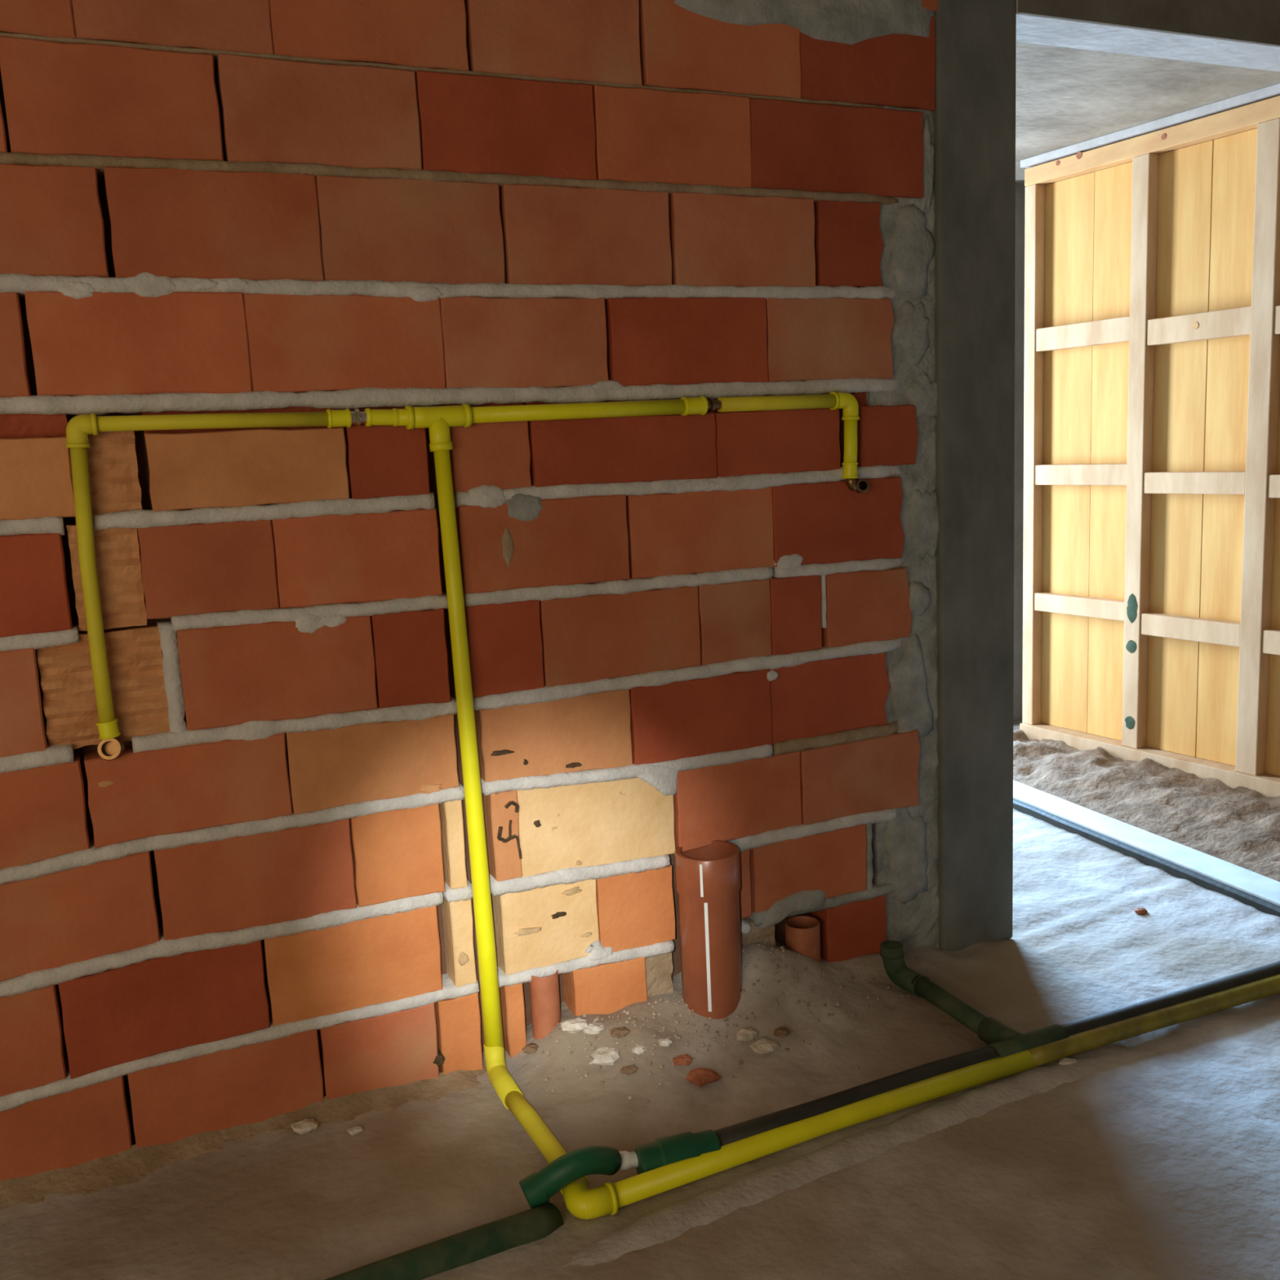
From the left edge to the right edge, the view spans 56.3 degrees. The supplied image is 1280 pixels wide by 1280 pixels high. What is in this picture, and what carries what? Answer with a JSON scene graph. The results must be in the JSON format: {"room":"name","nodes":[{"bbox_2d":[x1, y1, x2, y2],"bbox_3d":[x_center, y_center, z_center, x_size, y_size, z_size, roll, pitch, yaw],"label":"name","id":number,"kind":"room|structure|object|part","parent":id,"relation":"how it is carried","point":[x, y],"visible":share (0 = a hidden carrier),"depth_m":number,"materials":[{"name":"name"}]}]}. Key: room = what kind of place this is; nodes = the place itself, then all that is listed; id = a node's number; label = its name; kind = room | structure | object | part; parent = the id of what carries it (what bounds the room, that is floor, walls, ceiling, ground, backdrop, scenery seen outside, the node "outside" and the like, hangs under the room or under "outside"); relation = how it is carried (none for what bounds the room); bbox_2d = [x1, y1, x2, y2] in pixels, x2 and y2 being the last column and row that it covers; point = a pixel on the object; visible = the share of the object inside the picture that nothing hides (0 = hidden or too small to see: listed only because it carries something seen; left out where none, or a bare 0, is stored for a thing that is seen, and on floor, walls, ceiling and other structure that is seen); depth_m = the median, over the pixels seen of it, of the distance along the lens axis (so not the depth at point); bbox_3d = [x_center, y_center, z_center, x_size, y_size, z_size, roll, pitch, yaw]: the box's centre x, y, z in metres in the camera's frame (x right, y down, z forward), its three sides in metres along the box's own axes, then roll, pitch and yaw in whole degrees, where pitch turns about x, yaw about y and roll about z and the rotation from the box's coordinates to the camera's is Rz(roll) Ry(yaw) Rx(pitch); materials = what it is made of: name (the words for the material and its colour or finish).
{"room":"construction site","nodes":[
{"label":"construction site","id":0,"kind":"room"},
{"bbox_2d":[0,0,938,1208],"bbox_3d":[-0.556,-0.259,1.869,2.500,2.152,0.237,-7,10,-23],"label":"wall","id":1,"kind":"structure","parent":0,"point":[255,917],"depth_m":1.92,"materials":[{"name":"red brick"}]},
{"bbox_2d":[0,720,1279,1279],"bbox_3d":[0.300,0.655,2.156,4.498,0.130,4.900,-7,10,-23],"label":"floor","id":2,"kind":"structure","parent":0,"point":[1153,1155],"depth_m":1.81,"materials":[{"name":"grey concrete"}]},
{"bbox_2d":[290,1118,319,1134],"bbox_3d":[-0.537,0.781,1.921,0.045,0.018,0.031,-7,10,-23],"label":"lump","id":3,"kind":"object","parent":2,"relation":"on","point":[307,1125],"visible":1,"depth_m":1.91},
{"bbox_2d":[346,1125,362,1135],"bbox_3d":[-0.456,0.785,1.916,0.024,0.011,0.017,-7,10,-23],"label":"lump","id":4,"kind":"object","parent":2,"relation":"on","point":[356,1129],"visible":1,"depth_m":1.91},
{"bbox_2d":[324,1202,563,1279],"bbox_3d":[-0.283,0.832,1.587,0.385,0.054,0.054,-8,10,-28],"label":"conduit","id":5,"kind":"object","parent":2,"relation":"on","point":[482,1242],"visible":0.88,"depth_m":1.59,"materials":[{"name":"plastic"}]},
{"bbox_2d":[521,1042,538,1053],"bbox_3d":[-0.190,0.712,2.089,0.026,0.013,0.033,3,11,30],"label":"lump","id":6,"kind":"object","parent":2,"relation":"on","point":[531,1047],"visible":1,"depth_m":2.08,"materials":[{"name":"stone"}]},
{"bbox_2d":[528,969,560,1039],"bbox_3d":[-0.167,0.661,2.119,0.052,0.158,0.052,-7,10,-23],"label":"stub","id":7,"kind":"object","parent":2,"relation":"on","point":[544,997],"visible":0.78,"depth_m":2.09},
{"bbox_2d":[560,1017,588,1033],"bbox_3d":[-0.114,0.675,2.094,0.050,0.019,0.037,-7,10,-23],"label":"lump","id":8,"kind":"object","parent":2,"relation":"on","point":[573,1025],"visible":1,"depth_m":2.08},
{"bbox_2d":[582,1022,604,1034],"bbox_3d":[-0.080,0.680,2.094,0.041,0.017,0.028,-9,11,-35],"label":"lump","id":9,"kind":"object","parent":2,"relation":"on","point":[593,1028],"visible":1,"depth_m":2.09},
{"bbox_2d":[590,1046,619,1066],"bbox_3d":[-0.059,0.712,2.044,0.050,0.026,0.042,-2,9,5],"label":"lump","id":10,"kind":"object","parent":2,"relation":"on","point":[602,1056],"visible":1,"depth_m":2.03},
{"bbox_2d":[609,1026,630,1038],"bbox_3d":[-0.036,0.685,2.090,0.035,0.015,0.028,-9,11,-35],"label":"lump","id":11,"kind":"object","parent":2,"relation":"on","point":[620,1032],"visible":1,"depth_m":2.08,"materials":[{"name":"stone"}]},
{"bbox_2d":[619,1064,638,1075],"bbox_3d":[-0.019,0.724,2.019,0.030,0.012,0.024,-10,12,-39],"label":"lump","id":12,"kind":"object","parent":2,"relation":"on","point":[631,1069],"visible":1,"depth_m":2.01,"materials":[{"name":"stone"}]},
{"bbox_2d":[631,1044,647,1053],"bbox_3d":[-0.001,0.704,2.059,0.028,0.013,0.024,-7,10,-23],"label":"lump","id":13,"kind":"object","parent":2,"relation":"on","point":[637,1049],"visible":1,"depth_m":2.05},
{"bbox_2d":[657,1037,672,1046],"bbox_3d":[0.043,0.700,2.078,0.027,0.012,0.019,-7,10,-23],"label":"lump","id":14,"kind":"object","parent":2,"relation":"on","point":[665,1042],"visible":1,"depth_m":2.07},
{"bbox_2d":[65,391,1279,1219],"bbox_3d":[0.268,0.165,1.977,2.118,1.146,0.484,-7,10,-23],"label":"yellow pipework","id":15,"kind":"object","parent":2,"relation":"on","point":[583,1202],"visible":0.98,"depth_m":1.91,"materials":[{"name":"plastic"}]},
{"bbox_2d":[96,718,120,739],"bbox_3d":[-0.779,0.130,1.754,0.031,0.026,0.030,-7,10,-23],"label":"socket","id":16,"kind":"object","parent":15,"relation":"attached to","point":[108,728],"depth_m":1.74,"materials":[{"name":"yellow plastic"}]},
{"bbox_2d":[841,462,857,478],"bbox_3d":[0.388,-0.313,2.210,0.030,0.030,0.030,-7,10,-23],"label":"socket","id":17,"kind":"object","parent":15,"relation":"attached to","point":[849,468],"depth_m":2.20,"materials":[{"name":"yellow plastic"}]},
{"bbox_2d":[671,1053,692,1066],"bbox_3d":[0.073,0.722,2.056,0.036,0.014,0.028,-7,10,-23],"label":"chip","id":18,"kind":"object","parent":2,"relation":"on","point":[685,1059],"visible":1,"depth_m":2.05,"materials":[{"name":"orange brick"}]},
{"bbox_2d":[685,1067,721,1087],"bbox_3d":[0.105,0.734,2.010,0.056,0.025,0.040,-7,10,-23],"label":"chip","id":19,"kind":"object","parent":2,"relation":"on","point":[700,1077],"visible":1,"depth_m":2.00,"materials":[{"name":"orange brick"}]},
{"bbox_2d":[674,840,742,1018],"bbox_3d":[0.129,0.546,2.185,0.117,0.338,0.117,-7,10,-23],"label":"drain pipe","id":20,"kind":"object","parent":2,"relation":"on","point":[708,877],"visible":0.95,"depth_m":2.14,"materials":[{"name":"brown plastic"}]},
{"bbox_2d":[536,943,933,1102],"bbox_3d":[0.237,0.661,2.127,0.837,0.131,0.288,-7,10,-23],"label":"crumbs","id":21,"kind":"object","parent":2,"relation":"on","point":[781,948],"visible":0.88,"depth_m":2.14,"materials":[{"name":"grey gravel"}]},
{"bbox_2d":[736,1027,757,1041],"bbox_3d":[0.187,0.696,2.110,0.046,0.017,0.031,-7,10,-23],"label":"lump","id":22,"kind":"object","parent":2,"relation":"on","point":[744,1034],"visible":1,"depth_m":2.10,"materials":[{"name":"grey stone"}]},
{"bbox_2d":[749,1037,779,1055],"bbox_3d":[0.218,0.710,2.086,0.044,0.021,0.047,4,11,34],"label":"lump","id":23,"kind":"object","parent":2,"relation":"on","point":[763,1046],"visible":1,"depth_m":2.08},
{"bbox_2d":[773,1026,790,1036],"bbox_3d":[0.250,0.693,2.117,0.031,0.016,0.023,-3,9,-4],"label":"lump","id":24,"kind":"object","parent":2,"relation":"on","point":[781,1031],"visible":1,"depth_m":2.11,"materials":[{"name":"stone"}]},
{"bbox_2d":[784,915,820,962],"bbox_3d":[0.319,0.615,2.337,0.068,0.135,0.068,-7,10,-23],"label":"stub","id":25,"kind":"object","parent":2,"relation":"on","point":[802,933],"visible":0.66,"depth_m":2.31,"materials":[{"name":"orange plastic"}]},
{"bbox_2d":[519,940,1279,1208],"bbox_3d":[0.530,0.661,2.147,1.662,0.093,0.397,-7,10,-23],"label":"pipe","id":26,"kind":"object","parent":2,"relation":"on","point":[1002,1041],"visible":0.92,"depth_m":1.93,"materials":[{"name":"plastic"}]},
{"bbox_2d":[519,1172,549,1208],"bbox_3d":[-0.150,0.781,1.696,0.039,0.050,0.045,-7,10,-23],"label":"socket","id":27,"kind":"object","parent":26,"relation":"attached to","point":[535,1187],"depth_m":1.68,"materials":[{"name":"green plastic"}]},
{"bbox_2d":[933,0,1016,951],"bbox_3d":[0.625,-0.415,2.400,0.182,2.120,0.166,-7,10,-23],"label":"concrete column","id":28,"kind":"structure","parent":2,"relation":"on","point":[974,115],"depth_m":2.33,"materials":[{"name":"grey concrete"}]},
{"bbox_2d":[1016,0,1279,71],"bbox_3d":[1.475,-1.417,2.618,1.755,0.292,0.139,-7,10,-23],"label":"lintel","id":29,"kind":"object","parent":28,"relation":"attached to","point":[1242,33],"visible":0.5,"depth_m":2.42,"materials":[{"name":"grey concrete"}]},
{"bbox_2d":[1058,1057,1077,1065],"bbox_3d":[0.720,0.713,2.015,0.036,0.014,0.026,-7,10,-23],"label":"lump","id":30,"kind":"object","parent":2,"relation":"on","point":[1064,1060],"visible":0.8,"depth_m":2.01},
{"bbox_2d":[1133,906,1147,914],"bbox_3d":[1.102,0.596,2.633,0.030,0.012,0.024,-7,10,-23],"label":"chip","id":31,"kind":"object","parent":2,"relation":"on","point":[1140,910],"visible":1,"depth_m":2.63,"materials":[{"name":"brown brick"}]},
{"bbox_2d":[1013,728,1279,881],"bbox_3d":[1.424,0.421,3.419,0.520,0.072,1.430,-7,10,-23],"label":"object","id":32,"kind":"object","parent":2,"relation":"on","point":[1239,826],"visible":0.77,"depth_m":3.31,"materials":[{"name":"soil"}]},
{"bbox_2d":[1013,780,1279,916],"bbox_3d":[1.179,0.484,3.242,0.117,0.032,1.444,-6,10,-20],"label":"door track","id":33,"kind":"object","parent":2,"relation":"on","point":[1259,891],"visible":0.63,"depth_m":2.94,"materials":[{"name":"silver metal"}]},
{"bbox_2d":[1019,95,1279,797],"bbox_3d":[1.700,-0.477,3.164,0.074,1.842,1.732,-8,10,-29],"label":"wall","id":34,"kind":"structure","parent":2,"relation":"on","point":[1151,553],"depth_m":3.49,"materials":[{"name":"brown wood"}]},
{"bbox_3d":[1.399,-0.108,3.790,0.038,0.058,0.353,-8,10,-29],"label":"rail","id":35,"kind":"part","parent":34,"relation":"part of","materials":[{"name":"brown wood"}]},
{"bbox_3d":[1.380,-0.515,3.724,0.038,0.063,0.353,-8,10,-29],"label":"rail","id":36,"kind":"part","parent":34,"relation":"part of","materials":[{"name":"brown wood"}]},
{"bbox_3d":[1.361,-0.934,3.657,0.038,0.070,0.353,-8,10,-29],"label":"rail","id":37,"kind":"part","parent":34,"relation":"part of","materials":[{"name":"brown wood"}]},
{"bbox_3d":[1.741,0.404,3.306,0.074,0.055,1.732,-8,10,-29],"label":"plate","id":38,"kind":"part","parent":34,"relation":"part of","materials":[{"name":"brown wood"}]},
{"bbox_2d":[1020,83,1279,168],"bbox_3d":[1.642,-1.394,3.013,0.042,0.022,1.740,-8,10,-29],"label":"trim","id":39,"kind":"structure","parent":34,"relation":"on","point":[1273,91],"depth_m":3.33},
{"bbox_3d":[1.664,-1.355,3.026,0.064,0.053,1.732,-8,10,-29],"label":"plate","id":40,"kind":"part","parent":34,"relation":"part of","materials":[{"name":"brown wood"}]},
{"bbox_3d":[1.596,-0.032,3.455,0.038,0.064,0.322,-8,10,-29],"label":"rail","id":41,"kind":"part","parent":34,"relation":"part of","materials":[{"name":"brown wood"}]},
{"bbox_3d":[1.577,-0.445,3.389,0.038,0.061,0.322,-8,10,-29],"label":"rail","id":42,"kind":"part","parent":34,"relation":"part of","materials":[{"name":"brown wood"}]},
{"bbox_3d":[1.557,-0.870,3.321,0.038,0.072,0.322,-8,10,-29],"label":"rail","id":43,"kind":"part","parent":34,"relation":"part of","materials":[{"name":"brown wood"}]},
{"bbox_3d":[1.802,0.024,3.099,0.038,0.064,0.381,-8,10,-29],"label":"rail","id":44,"kind":"part","parent":34,"relation":"part of","materials":[{"name":"brown wood"}]},
{"bbox_3d":[1.783,-0.390,3.033,0.038,0.061,0.381,-8,10,-29],"label":"rail","id":45,"kind":"part","parent":34,"relation":"part of","materials":[{"name":"brown wood"}]},
{"bbox_3d":[1.764,-0.814,2.964,0.038,0.072,0.381,-8,10,-29],"label":"rail","id":46,"kind":"part","parent":34,"relation":"part of","materials":[{"name":"brown wood"}]},
{"bbox_2d":[1013,183,1025,721],"bbox_3d":[1.446,-0.655,4.367,0.600,1.893,0.120,-7,10,-23],"label":"wall","id":47,"kind":"structure","parent":0,"point":[1020,188],"depth_m":4.25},
{"bbox_2d":[1015,41,1279,184],"bbox_3d":[-0.298,-1.415,3.127,4.600,0.160,2.130,-7,10,-23],"label":"ceiling","id":48,"kind":"structure","parent":0,"point":[1065,96],"depth_m":3.03,"materials":[{"name":"grey concrete"}]}
]}

